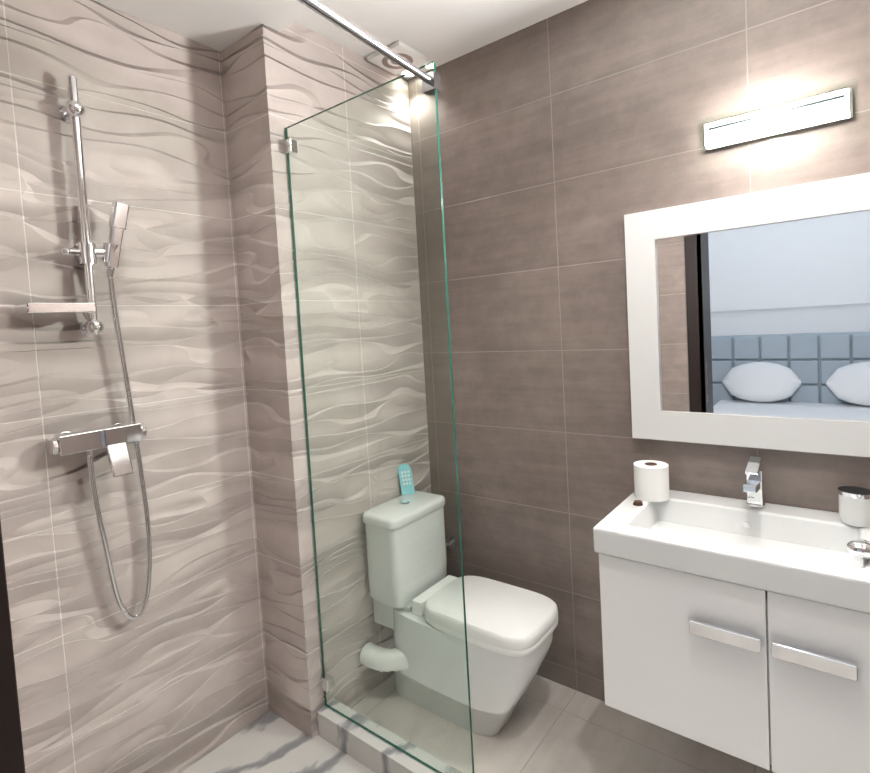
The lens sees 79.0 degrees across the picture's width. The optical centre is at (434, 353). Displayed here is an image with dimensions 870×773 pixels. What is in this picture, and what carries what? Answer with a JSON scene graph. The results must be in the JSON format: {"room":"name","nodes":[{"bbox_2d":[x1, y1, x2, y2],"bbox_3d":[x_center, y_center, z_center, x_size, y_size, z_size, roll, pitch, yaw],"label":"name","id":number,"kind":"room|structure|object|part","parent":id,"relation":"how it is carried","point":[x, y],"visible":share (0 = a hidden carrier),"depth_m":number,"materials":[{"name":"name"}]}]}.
{"room":"bathroom","nodes":[
{"label":"bathroom","id":0,"kind":"room"},
{"bbox_2d":[0,0,269,772],"bbox_3d":[-1.110,0.163,1.738,0.001,2.795,1.085,-1,4,38],"label":"wall","id":1,"kind":"structure","parent":0,"point":[172,678],"depth_m":1.81,"materials":[{"name":"tile"}]},
{"bbox_2d":[59,74,117,335],"bbox_3d":[-1.107,-0.464,1.673,0.100,0.816,0.162,-1,4,38],"label":"bar","id":2,"kind":"object","parent":1,"relation":"attached to","point":[72,111],"visible":0.98,"depth_m":1.65,"materials":[{"name":"silver metal"}]},
{"bbox_2d":[14,302,95,320],"bbox_3d":[-1.131,-0.117,1.595,0.126,0.066,0.201,-1,4,38],"label":"dish","id":3,"kind":"object","parent":2,"relation":"attached to","point":[51,308],"visible":0.9,"depth_m":1.54,"materials":[{"name":"silver metal"}]},
{"bbox_2d":[105,201,128,277],"bbox_3d":[-1.029,-0.367,1.709,0.055,0.247,0.071,-1,4,38],"label":"shower","id":4,"kind":"object","parent":2,"relation":"attached to","point":[118,218],"visible":1,"depth_m":1.70,"materials":[{"name":"silver metal"}]},
{"bbox_2d":[48,423,146,477],"bbox_3d":[-1.062,0.315,1.685,0.137,0.154,0.268,-1,4,38],"label":"mixer","id":5,"kind":"object","parent":1,"relation":"attached to","point":[114,439],"visible":0.98,"depth_m":1.67,"materials":[{"name":"silver metal"}]},
{"bbox_2d":[86,277,151,619],"bbox_3d":[-1.042,0.327,1.730,0.048,1.151,0.179,-1,4,38],"label":"hose","id":6,"kind":"object","parent":5,"relation":"attached to","point":[125,612],"visible":1,"depth_m":1.74,"materials":[{"name":"silver metal"}]},
{"bbox_2d":[221,24,312,738],"bbox_3d":[-0.668,0.121,2.079,0.281,2.795,0.001,-1,4,38],"label":"wall","id":7,"kind":"structure","parent":0,"point":[251,175],"depth_m":2.08,"materials":[{"name":"tile"}]},
{"bbox_2d":[262,22,430,737],"bbox_3d":[-0.306,0.089,2.316,0.001,2.795,0.821,-1,4,38],"label":"wall","id":8,"kind":"structure","parent":0,"point":[309,72],"depth_m":2.22,"materials":[{"name":"tile"}]},
{"bbox_2d":[297,0,587,79],"bbox_3d":[0.038,-1.272,1.129,2.600,0.001,2.071,-1,4,38],"label":"ceiling","id":9,"kind":"structure","parent":0,"point":[439,32],"depth_m":2.10,"materials":[{"name":"white paint"}]},
{"bbox_2d":[94,0,329,51],"bbox_3d":[-0.733,-1.205,1.366,1.088,0.069,1.160,-1,4,38],"label":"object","id":10,"kind":"object","parent":9,"relation":"attached to","point":[220,25],"depth_m":1.86,"materials":[{"name":"white paint"}]},
{"bbox_2d":[367,41,426,74],"bbox_3d":[-0.168,-1.310,2.345,0.190,0.022,0.190,-1,4,38],"label":"ceiling vent","id":11,"kind":"object","parent":9,"relation":"in","point":[409,54],"visible":0.58,"depth_m":2.32,"materials":[{"name":"white plastic"}]},
{"bbox_2d":[400,71,413,76],"bbox_3d":[-0.124,-1.326,2.489,0.084,0.008,0.084,-1,4,38],"label":"recessed light","id":12,"kind":"object","parent":9,"relation":"in","point":[405,72],"visible":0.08,"depth_m":2.50,"materials":[{"name":"silver metal"}]},
{"bbox_2d":[351,674,774,772],"bbox_3d":[0.305,1.513,1.181,2.319,0.001,2.071,-1,4,38],"label":"floor","id":13,"kind":"structure","parent":0,"point":[550,726],"depth_m":2.00,"materials":[{"name":"tile"}]},
{"bbox_2d":[181,699,450,772],"bbox_3d":[-0.569,1.496,1.516,1.091,0.101,1.201,-1,4,38],"label":"shower floor","id":14,"kind":"structure","parent":13,"relation":"on","point":[269,741],"depth_m":1.97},
{"bbox_2d":[283,0,473,772],"bbox_3d":[-0.522,0.313,1.360,0.826,2.266,1.187,-1,4,38],"label":"screen","id":15,"kind":"object","parent":14,"relation":"on","point":[431,84],"visible":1,"depth_m":1.77,"materials":[{"name":"clear glass"}]},
{"bbox_3d":[-0.314,-0.764,1.097,0.146,0.054,1.187,-1,4,38],"label":"brace rail","id":16,"kind":"part","parent":15,"relation":"part of","materials":[{"name":"silver metal"}]},
{"bbox_2d":[360,464,557,735],"bbox_3d":[0.126,0.995,2.216,0.779,0.951,0.539,-1,4,38],"label":"toilet","id":17,"kind":"object","parent":13,"relation":"on","point":[510,628],"visible":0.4,"depth_m":2.13,"materials":[{"name":"white ceramic"}]},
{"bbox_3d":[-0.123,0.858,2.353,0.207,0.381,0.377,-1,4,38],"label":"tank","id":18,"kind":"part","parent":17,"relation":"part of","materials":[{"name":"white ceramic"}]},
{"bbox_3d":[-0.134,0.663,2.344,0.048,0.011,0.048,-1,4,38],"label":"flush knob","id":19,"kind":"part","parent":17,"relation":"part of","materials":[{"name":"silver metal"}]},
{"bbox_3d":[0.199,1.028,2.119,0.545,0.071,0.352,-1,4,38],"label":"seat lid","id":20,"kind":"part","parent":17,"relation":"part of","materials":[{"name":"white plastic"}]},
{"bbox_2d":[408,0,869,767],"bbox_3d":[0.860,0.043,1.927,2.319,2.795,0.001,-1,4,38],"label":"wall","id":21,"kind":"structure","parent":0,"point":[570,138],"depth_m":2.14,"materials":[{"name":"beige tile"}]},
{"bbox_2d":[446,536,456,575],"bbox_3d":[0.048,1.048,2.561,0.065,0.277,0.143,-1,4,38],"label":"angle valve","id":22,"kind":"object","parent":21,"relation":"attached to","point":[450,541],"depth_m":2.59,"materials":[{"name":"silver metal"}]},
{"bbox_2d":[593,456,869,772],"bbox_3d":[1.007,0.724,1.557,0.915,0.735,0.501,-1,4,38],"label":"bathroom vanity","id":23,"kind":"object","parent":21,"relation":"attached to","point":[739,628],"visible":0.98,"depth_m":1.46,"materials":[{"name":"white paint"}]},
{"bbox_2d":[633,500,642,505],"bbox_3d":[0.699,0.515,1.816,0.034,0.011,0.034,-1,4,38],"label":"plug","id":24,"kind":"object","parent":23,"relation":"on","point":[637,503],"visible":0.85,"depth_m":1.81,"materials":[{"name":"brown rubber"}]},
{"bbox_2d":[633,460,669,501],"bbox_3d":[0.774,0.453,1.886,0.116,0.118,0.116,-1,4,38],"label":"toilet paper roll","id":25,"kind":"object","parent":23,"relation":"on","point":[651,480],"visible":1,"depth_m":1.84,"materials":[{"name":"white paper"}]},
{"bbox_2d":[593,490,869,613],"bbox_3d":[1.002,0.568,1.554,0.915,0.100,0.489,-1,4,38],"label":"basin","id":26,"kind":"object","parent":23,"relation":"in","point":[797,558],"depth_m":1.55,"materials":[{"name":"white ceramic"}]},
{"bbox_2d":[743,456,764,507],"bbox_3d":[1.025,0.428,1.699,0.054,0.160,0.158,-1,4,38],"label":"faucet","id":27,"kind":"object","parent":23,"relation":"on","point":[754,485],"depth_m":1.71,"materials":[{"name":"silver metal"}]},
{"bbox_2d":[838,486,869,526],"bbox_3d":[1.248,0.454,1.562,0.086,0.097,0.086,-1,4,38],"label":"ceramic cup","id":28,"kind":"object","parent":23,"relation":"on","point":[854,505],"visible":1,"depth_m":1.54,"materials":[{"name":"white ceramic"}]},
{"bbox_2d":[846,539,869,559],"bbox_3d":[1.166,0.491,1.282,0.261,0.051,0.089,-1,4,38],"label":"sprayer","id":29,"kind":"object","parent":23,"relation":"on","point":[860,549],"visible":1,"depth_m":1.32,"materials":[{"name":"silver metal"}]},
{"bbox_2d":[624,172,869,456],"bbox_3d":[1.105,-0.105,1.701,0.940,0.835,0.033,-1,4,38],"label":"mirror","id":30,"kind":"object","parent":21,"relation":"attached to","point":[771,320],"depth_m":1.73,"materials":[{"name":"white"}]},
{"bbox_2d":[698,79,857,152],"bbox_3d":[1.063,-0.733,1.661,0.420,0.110,0.055,-1,4,38],"label":"wall sconce","id":31,"kind":"object","parent":21,"relation":"attached to","point":[821,110],"visible":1,"depth_m":1.64,"materials":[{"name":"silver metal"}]},
{"bbox_3d":[-1.493,0.209,1.246,2.400,2.795,0.164,-1,4,38],"label":"wall","id":32,"kind":"structure","parent":0,"visible":0},
{"bbox_2d":[0,519,25,772],"bbox_3d":[-0.035,0.371,0.103,1.504,2.422,0.245,-1,4,38],"label":"door frame","id":33,"kind":"structure","parent":32,"relation":"attached to","point":[11,753],"depth_m":0.59,"materials":[{"name":"black wood"}]}
]}

